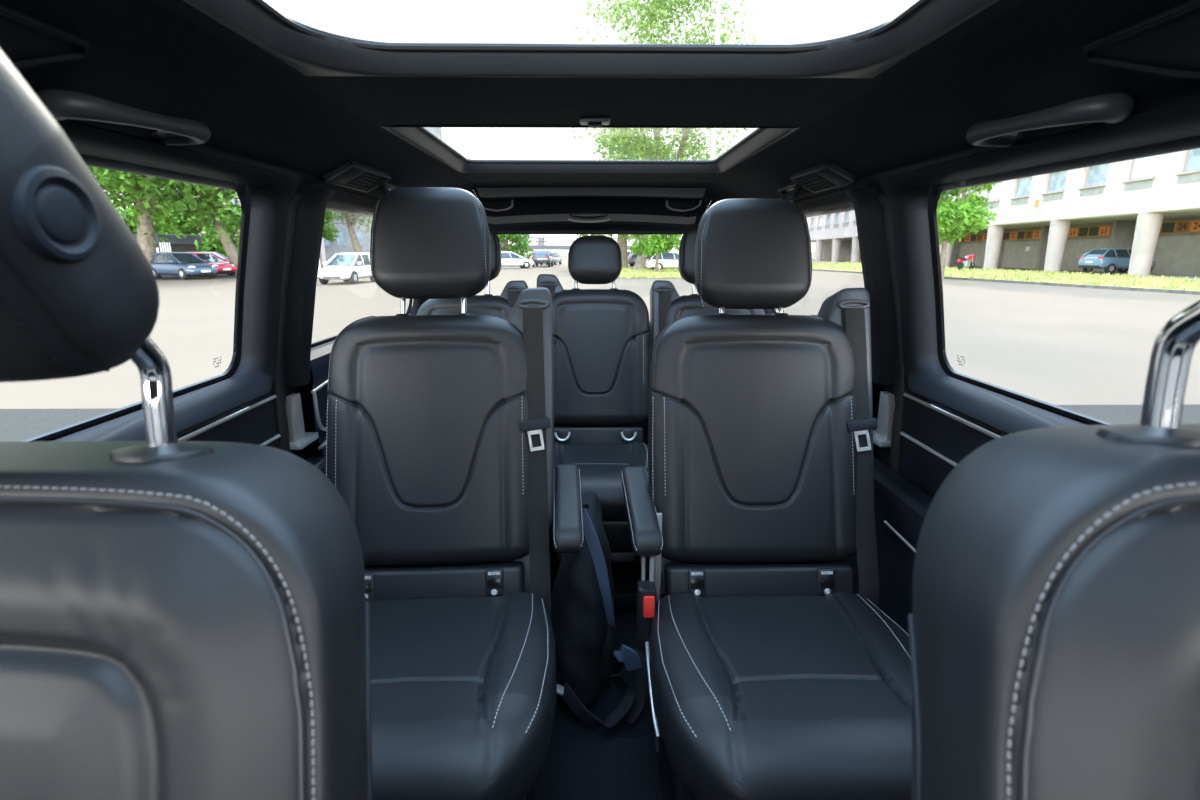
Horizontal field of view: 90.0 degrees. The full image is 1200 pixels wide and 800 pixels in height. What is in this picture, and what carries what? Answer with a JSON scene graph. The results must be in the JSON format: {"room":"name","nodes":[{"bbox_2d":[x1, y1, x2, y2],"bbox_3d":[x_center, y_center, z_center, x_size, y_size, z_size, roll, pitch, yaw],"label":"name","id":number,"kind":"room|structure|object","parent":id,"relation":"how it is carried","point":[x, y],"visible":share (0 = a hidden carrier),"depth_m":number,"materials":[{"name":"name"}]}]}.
{"room":"vehicle interior","nodes":[
{"label":"vehicle interior","id":0,"kind":"room"},
{"bbox_2d":[281,174,427,459],"bbox_3d":[-0.765,-0.062,2.252,0.168,1.310,1.480,0,14,-1],"label":"wall","id":1,"kind":"structure","parent":0,"point":[345,200],"depth_m":1.66,"materials":[{"name":"black plastic"}]},
{"bbox_2d":[23,119,306,448],"bbox_3d":[-0.745,0.230,1.083,0.178,1.310,0.930,0,14,-1],"label":"door","id":2,"kind":"structure","parent":1,"relation":"in","point":[265,191],"depth_m":1.25,"materials":[{"name":"plastic"}]},
{"bbox_2d":[178,395,276,440],"bbox_3d":[-0.795,0.094,1.075,0.009,0.013,0.862,0,14,-1],"label":"trim","id":3,"kind":"structure","parent":2,"relation":"attached to","point":[199,431],"depth_m":1.27,"materials":[{"name":"silver metal"}]},
{"bbox_2d":[260,434,279,445],"bbox_3d":[-0.795,0.192,1.088,0.009,0.013,0.840,0,14,-1],"label":"trim","id":4,"kind":"structure","parent":1,"relation":"attached to","point":[277,436],"depth_m":1.45,"materials":[{"name":"silver metal"}]},
{"bbox_2d":[273,192,301,452],"bbox_3d":[-0.758,0.014,1.499,0.141,1.028,0.030,-1,14,-5],"label":"seal","id":5,"kind":"object","parent":1,"relation":"attached to","point":[280,411],"visible":0.39,"depth_m":1.45,"materials":[{"name":"rubber"}]},
{"bbox_2d":[285,393,304,441],"bbox_3d":[-0.794,0.046,1.556,0.020,0.118,0.062,0,14,-1],"label":"trim","id":6,"kind":"structure","parent":1,"relation":"attached to","point":[293,406],"depth_m":1.54,"materials":[{"name":"grey plastic"}]},
{"bbox_2d":[290,432,318,449],"bbox_3d":[-0.786,0.107,1.583,0.044,0.018,0.104,0,14,-1],"label":"trim","id":7,"kind":"structure","parent":1,"relation":"attached to","point":[309,437],"depth_m":1.56,"materials":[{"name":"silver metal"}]},
{"bbox_2d":[285,187,335,386],"bbox_3d":[-0.730,-0.278,1.518,0.150,0.485,0.116,0,14,-1],"label":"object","id":8,"kind":"structure","parent":1,"relation":"attached to","point":[311,208],"depth_m":1.49,"materials":[{"name":"black plastic"}]},
{"bbox_2d":[305,449,325,474],"bbox_3d":[-0.766,0.525,1.264,0.077,0.530,1.060,0,14,-1],"label":"door frame","id":9,"kind":"structure","parent":1,"relation":"attached to","point":[318,459],"depth_m":1.62,"materials":[{"name":"plastic"}]},
{"bbox_2d":[312,392,326,430],"bbox_3d":[-0.760,0.011,1.723,0.010,0.125,0.248,0,14,-1],"label":"trim","id":10,"kind":"structure","parent":1,"relation":"attached to","point":[320,426],"depth_m":1.60,"materials":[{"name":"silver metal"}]},
{"bbox_2d":[311,380,327,392],"bbox_3d":[-0.769,-0.173,2.044,0.009,0.085,0.951,0,14,-1],"label":"trim","id":11,"kind":"structure","parent":1,"relation":"attached to","point":[316,389],"depth_m":1.63,"materials":[{"name":"silver metal"}]},
{"bbox_2d":[318,441,325,449],"bbox_3d":[-0.769,-0.011,2.084,0.009,0.066,0.950,0,14,-1],"label":"trim","id":12,"kind":"structure","parent":1,"relation":"attached to","point":[322,445],"depth_m":1.64,"materials":[{"name":"silver metal"}]},
{"bbox_2d":[310,313,416,455],"bbox_3d":[-0.784,0.150,2.312,0.040,0.870,1.285,0,14,-1],"label":"trim","id":13,"kind":"structure","parent":1,"relation":"attached to","point":[319,358],"depth_m":1.66,"materials":[{"name":"black plastic"}]},
{"bbox_2d":[494,228,685,444],"bbox_3d":[-0.038,-0.200,2.908,1.600,1.262,0.060,0,14,-1],"label":"wall","id":14,"kind":"structure","parent":0,"point":[644,425],"depth_m":2.75,"materials":[{"name":"black plastic"}]},
{"bbox_2d":[568,212,609,222],"bbox_3d":[-0.048,-0.787,2.577,0.184,0.050,0.023,0,14,-1],"label":"handle","id":15,"kind":"object","parent":14,"relation":"attached to","point":[587,214],"visible":1,"depth_m":2.57,"materials":[{"name":"black plastic"}]},
{"bbox_2d":[487,214,695,223],"bbox_3d":[-0.036,-0.784,2.599,0.900,0.043,0.047,0,14,-1],"label":"trim","id":16,"kind":"structure","parent":14,"relation":"attached to","point":[544,217],"depth_m":2.59,"materials":[{"name":"black plastic"}]},
{"bbox_2d":[526,611,672,799],"bbox_3d":[-0.014,0.866,1.324,1.600,0.040,3.750,0,14,-1],"label":"floor","id":17,"kind":"structure","parent":0,"point":[566,724],"depth_m":1.52,"materials":[{"name":"carpet"}]},
{"bbox_2d":[0,49,372,799],"bbox_3d":[-0.391,0.473,0.198,0.515,1.276,0.763,0,14,-1],"label":"seat","id":18,"kind":"object","parent":17,"relation":"on","point":[180,620],"visible":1,"depth_m":0.34,"materials":[{"name":"black leather"}]},
{"bbox_2d":[326,187,582,799],"bbox_3d":[-0.329,0.206,1.229,0.591,1.285,0.866,-1,14,-4],"label":"passenger seat","id":19,"kind":"object","parent":17,"relation":"on","point":[440,429],"visible":0.84,"depth_m":1.37,"materials":[{"name":"black leather"}]},
{"bbox_2d":[365,591,556,799],"bbox_3d":[-0.346,0.564,1.138,0.526,0.194,0.520,-1,14,-4],"label":"cushion","id":20,"kind":"object","parent":19,"relation":"on","point":[463,683],"depth_m":1.03,"materials":[{"name":"black leather"}]},
{"bbox_2d":[517,299,548,308],"bbox_3d":[-0.159,-0.228,1.431,0.078,0.026,0.015,-1,14,-4],"label":"outlet","id":21,"kind":"object","parent":19,"relation":"attached to","point":[521,303],"depth_m":1.43,"materials":[{"name":"grey plastic"}]},
{"bbox_2d":[416,227,527,319],"bbox_3d":[-0.490,-0.020,2.091,0.441,1.164,0.776,0,14,-1],"label":"seat","id":22,"kind":"object","parent":17,"relation":"on","point":[502,305],"visible":0.12,"depth_m":2.23,"materials":[{"name":"black leather"}]},
{"bbox_2d":[505,286,524,291],"bbox_3d":[-0.320,-0.415,2.254,0.078,0.023,0.014,0,14,-1],"label":"outlet","id":23,"kind":"object","parent":22,"relation":"attached to","point":[507,288],"depth_m":2.25,"materials":[{"name":"grey plastic"}]},
{"bbox_2d":[513,553,673,610],"bbox_3d":[-0.027,0.586,2.217,1.240,0.071,0.580,0,14,-1],"label":"plinth","id":24,"kind":"object","parent":17,"relation":"on","point":[624,569],"visible":0.02,"depth_m":2.02,"materials":[{"name":"black plastic"}]},
{"bbox_2d":[537,235,651,588],"bbox_3d":[-0.015,-0.001,2.097,0.447,1.123,0.759,0,14,-1],"label":"seat","id":25,"kind":"object","parent":17,"relation":"on","point":[601,337],"visible":0.65,"depth_m":2.21,"materials":[{"name":"black leather"}]},
{"bbox_2d":[538,280,557,285],"bbox_3d":[-0.195,-0.438,2.257,0.078,0.024,0.014,0,14,-1],"label":"outlet","id":26,"kind":"object","parent":25,"relation":"attached to","point":[540,282],"depth_m":2.25,"materials":[{"name":"grey plastic"}]},
{"bbox_2d":[554,442,647,521],"bbox_3d":[-0.013,0.274,2.012,0.445,0.190,0.460,0,14,-1],"label":"cushion","id":27,"kind":"object","parent":25,"relation":"on","point":[600,464],"depth_m":1.93,"materials":[{"name":"black leather"}]},
{"bbox_2d":[533,737,663,799],"bbox_3d":[-0.002,0.891,1.124,0.280,0.008,0.650,0,14,-1],"label":"floor mat","id":28,"kind":"object","parent":17,"relation":"on","point":[572,768],"visible":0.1,"depth_m":1.34,"materials":[{"name":"carpet"}]},
{"bbox_2d":[551,491,646,727],"bbox_3d":[-0.012,0.512,1.590,0.262,0.521,0.442,0,14,-1],"label":"backpack","id":29,"kind":"object","parent":17,"relation":"on","point":[582,602],"visible":0.84,"depth_m":1.48,"materials":[{"name":"black fabric"}]},
{"bbox_2d":[650,225,765,561],"bbox_3d":[0.425,-0.024,2.103,0.448,1.160,0.767,0,14,-1],"label":"seat","id":30,"kind":"object","parent":17,"relation":"on","point":[666,305],"visible":0.1,"depth_m":2.24,"materials":[{"name":"black leather"}]},
{"bbox_2d":[654,286,673,291],"bbox_3d":[0.242,-0.417,2.261,0.078,0.023,0.014,0,14,-1],"label":"outlet","id":31,"kind":"object","parent":30,"relation":"attached to","point":[656,288],"depth_m":2.26,"materials":[{"name":"grey plastic"}]},
{"bbox_2d":[621,198,911,799],"bbox_3d":[0.355,0.218,1.234,0.596,1.260,0.858,0,14,-1],"label":"passenger seat","id":32,"kind":"object","parent":17,"relation":"on","point":[767,676],"visible":0.94,"depth_m":1.37,"materials":[{"name":"black leather"}]},
{"bbox_2d":[649,591,911,799],"bbox_3d":[0.373,0.562,1.146,0.544,0.194,0.520,0,14,-1],"label":"cushion","id":33,"kind":"object","parent":32,"relation":"on","point":[755,695],"depth_m":1.03,"materials":[{"name":"black leather"}]},
{"bbox_2d":[838,299,869,308],"bbox_3d":[0.605,-0.227,1.429,0.078,0.026,0.015,0,14,-1],"label":"outlet","id":34,"kind":"object","parent":32,"relation":"attached to","point":[842,303],"depth_m":1.43,"materials":[{"name":"grey plastic"}]},
{"bbox_2d":[907,300,1199,799],"bbox_3d":[0.424,0.457,0.137,0.515,1.276,0.763,0,14,-1],"label":"seat","id":35,"kind":"object","parent":17,"relation":"on","point":[1054,620],"visible":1,"depth_m":0.29,"materials":[{"name":"black leather"}]},
{"bbox_2d":[0,0,1199,230],"bbox_3d":[-0.015,-0.428,1.027,1.320,0.167,3.700,0,14,-1],"label":"ceiling","id":36,"kind":"structure","parent":0,"point":[1012,58],"depth_m":0.97,"materials":[{"name":"fabric"}]},
{"bbox_2d":[0,4,89,68],"bbox_3d":[-0.592,-0.308,0.427,0.093,0.064,0.484,0,14,-1],"label":"flap","id":37,"kind":"object","parent":36,"relation":"attached to","point":[27,41],"visible":1,"depth_m":0.61,"materials":[{"name":"plastic"}]},
{"bbox_2d":[36,89,210,144],"bbox_3d":[-0.631,-0.385,0.804,0.093,0.059,0.262,0,14,-1],"label":"handle","id":38,"kind":"object","parent":36,"relation":"attached to","point":[62,105],"visible":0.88,"depth_m":0.74,"materials":[{"name":"grey plastic"}]},
{"bbox_2d":[320,160,391,192],"bbox_3d":[-0.632,-0.585,1.572,0.084,0.055,0.290,0,14,-1],"label":"ceiling vent","id":39,"kind":"object","parent":36,"relation":"in","point":[351,174],"visible":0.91,"depth_m":1.53,"materials":[{"name":"grey plastic"}]},
{"bbox_2d":[379,181,403,194],"bbox_3d":[-0.625,-0.623,1.795,0.032,0.055,0.182,0,14,-1],"label":"roof hook","id":40,"kind":"object","parent":36,"relation":"attached to","point":[390,185],"visible":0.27,"depth_m":1.74,"materials":[{"name":"plastic"}]},
{"bbox_2d":[479,199,513,211],"bbox_3d":[-0.440,-0.829,2.544,0.155,0.058,0.047,0,14,-1],"label":"handle","id":41,"kind":"object","parent":36,"relation":"attached to","point":[505,204],"visible":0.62,"depth_m":2.52,"materials":[{"name":"plastic"}]},
{"bbox_2d":[381,126,799,172],"bbox_3d":[-0.023,-0.673,1.607,0.874,0.035,0.755,0,14,-1],"label":"trim","id":42,"kind":"structure","parent":36,"relation":"attached to","point":[412,135],"depth_m":1.85,"materials":[{"name":"grey plastic"}]},
{"bbox_2d":[416,127,764,163],"bbox_3d":[-0.023,-0.691,1.627,0.805,0.011,0.642,0,14,-1],"label":"seal","id":43,"kind":"object","parent":42,"relation":"attached to","point":[427,132],"visible":0.95,"depth_m":1.93,"materials":[{"name":"rubber"}]},
{"bbox_2d":[183,0,998,77],"bbox_3d":[-0.004,-0.344,0.237,0.771,0.011,1.266,0,14,-1],"label":"frame","id":44,"kind":"object","parent":36,"relation":"attached to","point":[265,5],"visible":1,"depth_m":0.84,"materials":[{"name":"plastic"}]},
{"bbox_2d":[477,187,705,197],"bbox_3d":[-0.034,-0.826,2.391,0.900,0.034,0.069,0,14,-1],"label":"trim","id":45,"kind":"structure","parent":36,"relation":"attached to","point":[530,191],"depth_m":2.38,"materials":[{"name":"black plastic"}]},
{"bbox_2d":[580,118,609,127],"bbox_3d":[-0.010,-0.547,1.188,0.060,0.018,0.044,0,14,-1],"label":"latch","id":46,"kind":"object","parent":36,"relation":"attached to","point":[591,122],"visible":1,"depth_m":1.18,"materials":[{"name":"black plastic"}]},
{"bbox_2d":[666,199,701,211],"bbox_3d":[0.354,-0.832,2.554,0.155,0.058,0.047,0,14,-1],"label":"handle","id":47,"kind":"object","parent":36,"relation":"attached to","point":[672,204],"visible":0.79,"depth_m":2.53,"materials":[{"name":"plastic"}]},
{"bbox_2d":[777,181,801,201],"bbox_3d":[0.575,-0.627,1.810,0.032,0.055,0.182,0,14,-1],"label":"roof hook","id":48,"kind":"object","parent":36,"relation":"attached to","point":[796,188],"visible":0.8,"depth_m":1.78,"materials":[{"name":"plastic"}]},
{"bbox_2d":[789,161,859,192],"bbox_3d":[0.587,-0.589,1.588,0.084,0.055,0.290,0,14,-1],"label":"ceiling vent","id":49,"kind":"object","parent":36,"relation":"in","point":[828,175],"visible":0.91,"depth_m":1.55,"materials":[{"name":"grey plastic"}]},
{"bbox_2d":[966,92,1135,146],"bbox_3d":[0.606,-0.389,0.820,0.089,0.059,0.262,0,14,-1],"label":"handle","id":50,"kind":"object","parent":36,"relation":"attached to","point":[1110,108],"visible":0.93,"depth_m":0.75,"materials":[{"name":"grey plastic"}]},
{"bbox_2d":[1082,0,1199,78],"bbox_3d":[0.579,-0.312,0.442,0.093,0.064,0.484,0,14,-1],"label":"sun visor","id":51,"kind":"object","parent":36,"relation":"attached to","point":[1167,42],"visible":1,"depth_m":0.61,"materials":[{"name":"fabric"}]},
{"bbox_2d":[764,175,898,467],"bbox_3d":[0.706,-0.066,2.271,0.168,1.310,1.480,0,14,-1],"label":"wall","id":52,"kind":"structure","parent":0,"point":[835,200],"depth_m":1.66,"materials":[{"name":"black plastic"}]},
{"bbox_2d":[845,187,894,384],"bbox_3d":[0.688,-0.283,1.537,0.150,0.485,0.116,0,14,-1],"label":"trim","id":53,"kind":"structure","parent":52,"relation":"attached to","point":[869,215],"depth_m":1.50,"materials":[{"name":"black plastic"}]},
{"bbox_2d":[873,430,890,446],"bbox_3d":[0.746,0.102,1.602,0.044,0.018,0.104,0,14,-1],"label":"trim","id":54,"kind":"structure","parent":52,"relation":"attached to","point":[878,440],"depth_m":1.56,"materials":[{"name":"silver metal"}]},
{"bbox_2d":[876,391,894,439],"bbox_3d":[0.754,0.041,1.576,0.020,0.118,0.062,0,14,-1],"label":"trim","id":55,"kind":"structure","parent":52,"relation":"attached to","point":[887,399],"depth_m":1.56,"materials":[{"name":"grey plastic"}]},
{"bbox_2d":[838,456,932,634],"bbox_3d":[0.737,0.520,1.284,0.077,0.530,1.060,0,14,-1],"label":"panel","id":56,"kind":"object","parent":52,"relation":"attached to","point":[897,501],"depth_m":1.45,"materials":[{"name":"plastic"}]},
{"bbox_2d":[877,192,906,475],"bbox_3d":[0.719,0.009,1.518,0.141,1.028,0.030,1,14,3],"label":"seal","id":57,"kind":"object","parent":52,"relation":"attached to","point":[898,419],"visible":0.43,"depth_m":1.49,"materials":[{"name":"rubber"}]},
{"bbox_2d":[884,521,915,552],"bbox_3d":[0.693,0.351,1.246,0.006,0.015,0.430,0,14,-1],"label":"trim","id":58,"kind":"structure","parent":52,"relation":"attached to","point":[885,522],"depth_m":1.38,"materials":[{"name":"silver metal"}]},
{"bbox_2d":[900,432,956,466],"bbox_3d":[0.768,0.187,1.109,0.009,0.013,0.840,0,14,-1],"label":"trim","id":59,"kind":"structure","parent":52,"relation":"attached to","point":[905,435],"depth_m":1.39,"materials":[{"name":"silver metal"}]},
{"bbox_2d":[903,393,1000,438],"bbox_3d":[0.767,0.089,1.095,0.009,0.013,0.862,0,14,-1],"label":"trim","id":60,"kind":"structure","parent":52,"relation":"attached to","point":[991,434],"depth_m":1.29,"materials":[{"name":"silver metal"}]},
{"bbox_2d":[873,87,1199,498],"bbox_3d":[0.718,0.225,1.102,0.178,1.310,0.930,0,14,-1],"label":"door","id":61,"kind":"structure","parent":52,"relation":"in","point":[1170,123],"depth_m":1.22,"materials":[{"name":"plastic"}]},
{"label":"outside","id":62,"kind":"structure","parent":0,"visible":0},
{"bbox_2d":[0,252,1199,408],"bbox_3d":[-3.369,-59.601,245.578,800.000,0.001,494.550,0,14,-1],"label":"ground","id":63,"kind":"structure","parent":62,"point":[1055,345],"depth_m":12.51,"materials":[{"name":"grey asphalt"}]},
{"bbox_2d":[86,165,241,277],"bbox_3d":[-25.485,-15.054,33.246,19.479,16.570,19.477,3,14,12],"label":"tree","id":64,"kind":"object","parent":63,"relation":"on","point":[144,190],"visible":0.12,"depth_m":32.30,"materials":[{"name":"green plant"}]},
{"bbox_2d":[111,201,241,260],"bbox_3d":[-35.891,-13.270,49.696,13.110,6.323,3.653,-6,15,-24],"label":"tree","id":65,"kind":"object","parent":63,"relation":"on","point":[216,246],"visible":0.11,"depth_m":50.23,"materials":[{"name":"green plant"}]},
{"bbox_2d":[208,188,237,275],"bbox_3d":[-24.485,-14.451,37.530,12.312,13.446,11.985,-2,14,-9],"label":"tree","id":66,"kind":"object","parent":63,"relation":"on","point":[231,251],"visible":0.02,"depth_m":38.24,"materials":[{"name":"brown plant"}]},
{"bbox_2d":[122,192,325,261],"bbox_3d":[-44.663,-20.112,71.695,23.000,8.500,11.000,8,16,28],"label":"house","id":67,"kind":"structure","parent":63,"relation":"on","point":[323,254],"depth_m":69.00,"materials":[{"name":"concrete"}]},
{"bbox_2d":[320,210,339,268],"bbox_3d":[-20.898,-14.312,43.252,5.204,10.207,5.128,0,14,-1],"label":"tree","id":68,"kind":"object","parent":63,"relation":"on","point":[329,232],"visible":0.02,"depth_m":44.22,"materials":[{"name":"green plant"}]},
{"bbox_2d":[318,252,374,283],"bbox_3d":[-12.494,-6.577,29.841,1.925,1.485,3.613,1,14,4],"label":"car","id":69,"kind":"object","parent":63,"relation":"on","point":[350,267],"visible":0.84,"depth_m":28.98,"materials":[{"name":"white paint"}]},
{"bbox_2d":[325,210,372,252],"bbox_3d":[-23.530,-19.268,54.556,10.257,14.494,11.989,-8,16,-30],"label":"tree","id":70,"kind":"object","parent":63,"relation":"on","point":[351,222],"visible":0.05,"depth_m":55.46,"materials":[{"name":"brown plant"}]},
{"bbox_2d":[324,127,441,261],"bbox_3d":[-33.266,-30.352,83.830,19.000,22.500,12.060,6,15,23],"label":"apartment block","id":71,"kind":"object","parent":63,"relation":"on","point":[342,244],"visible":0.03,"depth_m":79.63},
{"bbox_2d":[497,234,533,258],"bbox_3d":[-10.430,-17.578,66.891,7.222,5.108,5.356,9,17,32],"label":"tree","id":72,"kind":"object","parent":63,"relation":"on","point":[516,239],"visible":0.46,"depth_m":65.53,"materials":[{"name":"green plant"}]},
{"bbox_2d":[501,251,533,268],"bbox_3d":[-8.098,-12.597,53.966,4.215,1.495,2.020,-5,15,-20],"label":"car","id":73,"kind":"object","parent":63,"relation":"on","point":[508,258],"visible":0.59,"depth_m":53.33,"materials":[{"name":"white paint"}]},
{"bbox_2d":[532,250,553,266],"bbox_3d":[-5.712,-14.185,60.087,2.020,1.615,4.416,0,14,1],"label":"car","id":74,"kind":"object","parent":63,"relation":"on","point":[539,256],"visible":0.97,"depth_m":58.15,"materials":[{"name":"paint"}]},
{"bbox_2d":[540,251,561,264],"bbox_3d":[-5.551,-16.073,67.906,2.020,1.495,4.215,2,14,9],"label":"car","id":75,"kind":"object","parent":63,"relation":"on","point":[556,258],"visible":0.41,"depth_m":66.91,"materials":[{"name":"grey paint"}]},
{"bbox_2d":[502,237,637,249],"bbox_3d":[-10.419,-37.642,148.102,43.767,4.750,3.750,-4,15,-17],"label":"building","id":76,"kind":"structure","parent":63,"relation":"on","point":[539,246],"depth_m":146.50,"materials":[{"name":"concrete"}]},
{"bbox_2d":[570,128,677,267],"bbox_3d":[1.862,-17.859,53.557,10.933,12.103,11.099,-12,18,-40],"label":"tree","id":77,"kind":"object","parent":63,"relation":"on","point":[622,238],"visible":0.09,"depth_m":52.35,"materials":[{"name":"green plant"}]},
{"bbox_2d":[628,253,636,265],"bbox_3d":[4.714,-14.148,60.185,4.215,1.495,2.020,-4,15,-15],"label":"car","id":78,"kind":"object","parent":63,"relation":"on","point":[631,258],"visible":0.22,"depth_m":59.03,"materials":[{"name":"paint"}]},
{"bbox_2d":[618,267,681,277],"bbox_3d":[4.179,-9.686,44.841,8.087,0.260,20.416,0,14,-1],"label":"grass","id":79,"kind":"structure","parent":63,"relation":"on","point":[625,272],"depth_m":39.37,"materials":[{"name":"green plant"}]},
{"bbox_2d":[645,252,678,269],"bbox_3d":[5.881,-11.204,48.379,4.416,1.495,2.020,-2,14,-9],"label":"car","id":80,"kind":"object","parent":79,"relation":"on","point":[670,259],"visible":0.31,"depth_m":47.50,"materials":[{"name":"white paint"}]},
{"bbox_2d":[629,234,682,271],"bbox_3d":[3.782,-11.844,42.231,3.595,5.912,4.297,-9,17,-33],"label":"tree","id":81,"kind":"object","parent":63,"relation":"on","point":[656,244],"visible":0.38,"depth_m":41.79,"materials":[{"name":"green plant"}]},
{"bbox_2d":[569,0,767,269],"bbox_3d":[5.399,-22.271,46.647,16.427,24.350,14.931,-2,14,-7],"label":"tree","id":82,"kind":"object","parent":63,"relation":"on","point":[645,143],"visible":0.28,"depth_m":43.57,"materials":[{"name":"green plant"}]},
{"bbox_2d":[710,0,720,159],"bbox_3d":[4.805,-11.674,21.833,1.772,15.250,0.531,-5,15,-19],"label":"lamp post","id":83,"kind":"object","parent":63,"relation":"on","point":[713,130],"visible":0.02,"depth_m":21.14,"materials":[{"name":"metal"}]},
{"bbox_2d":[937,182,996,279],"bbox_3d":[18.933,-10.462,32.611,5.801,7.884,5.092,-12,18,-40],"label":"tree","id":84,"kind":"object","parent":63,"relation":"on","point":[964,213],"visible":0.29,"depth_m":31.41,"materials":[{"name":"green plant"}]},
{"bbox_2d":[807,148,1199,278],"bbox_3d":[36.281,-18.058,57.772,6.630,11.300,106.850,0,13,1],"label":"building","id":85,"kind":"structure","parent":63,"relation":"on","point":[1148,206],"depth_m":42.92,"materials":[{"name":"paint"}]},
{"bbox_2d":[1078,248,1155,273],"bbox_3d":[35.144,-9.443,40.696,4.366,1.675,2.084,-2,14,-7],"label":"car","id":86,"kind":"object","parent":85,"relation":"in","point":[1108,259],"visible":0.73,"depth_m":39.86,"materials":[{"name":"blue metal"}]},
{"bbox_2d":[812,261,1199,290],"bbox_3d":[24.132,-10.167,46.717,17.534,0.286,65.073,0,14,-1],"label":"grass","id":87,"kind":"structure","parent":63,"relation":"on","point":[1136,281],"depth_m":33.73,"materials":[{"name":"green plant"}]},
{"bbox_2d":[957,255,974,269],"bbox_3d":[29.540,-11.098,48.349,2.084,1.204,0.771,-7,15,-25],"label":"motorcycle","id":88,"kind":"object","parent":87,"relation":"on","point":[963,262],"visible":0.98,"depth_m":48.18,"materials":[{"name":"metal"}]},
{"bbox_2d":[812,269,1199,294],"bbox_3d":[19.185,-7.902,37.976,0.240,0.120,47.579,-2,14,-9],"label":"kerb","id":89,"kind":"object","parent":63,"relation":"on","point":[955,278],"depth_m":26.77,"materials":[{"name":"concrete"}]},
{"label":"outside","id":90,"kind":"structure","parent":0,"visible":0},
{"bbox_2d":[156,273,236,279],"bbox_3d":[-28.635,-9.135,43.088,22.622,0.001,25.432,0,14,-1],"label":"path","id":91,"kind":"structure","parent":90,"point":[219,275],"depth_m":35.60,"materials":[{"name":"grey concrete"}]},
{"bbox_2d":[134,234,201,251],"bbox_3d":[-30.320,-10.392,42.758,4.937,2.654,2.933,8,16,28],"label":"kiosk","id":92,"kind":"object","parent":91,"relation":"on","point":[175,244],"visible":0.23,"depth_m":42.08,"materials":[{"name":"paint"}]},
{"bbox_2d":[150,252,217,279],"bbox_3d":[-23.904,-7.694,34.301,4.215,1.495,2.020,7,15,24],"label":"car","id":93,"kind":"object","parent":91,"relation":"on","point":[182,264],"visible":0.91,"depth_m":33.64,"materials":[{"name":"blue paint"}]},
{"bbox_2d":[176,252,236,276],"bbox_3d":[-24.920,-8.547,37.720,4.215,1.495,2.020,6,15,23],"label":"car","id":94,"kind":"object","parent":91,"relation":"on","point":[218,262],"visible":0.41,"depth_m":37.20,"materials":[{"name":"red paint"}]},
{"bbox_2d":[209,252,228,262],"bbox_3d":[-27.282,-9.617,42.013,4.215,1.495,2.020,6,15,23],"label":"car","id":95,"kind":"object","parent":91,"relation":"on","point":[215,253],"visible":0.03,"depth_m":42.08,"materials":[{"name":"grey paint"}]},
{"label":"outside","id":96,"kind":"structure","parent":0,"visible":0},
{"bbox_2d":[0,404,1199,441],"bbox_3d":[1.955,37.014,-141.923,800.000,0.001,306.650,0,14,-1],"label":"road","id":97,"kind":"structure","parent":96,"point":[16,425],"depth_m":5.88,"materials":[{"name":"grey asphalt"}]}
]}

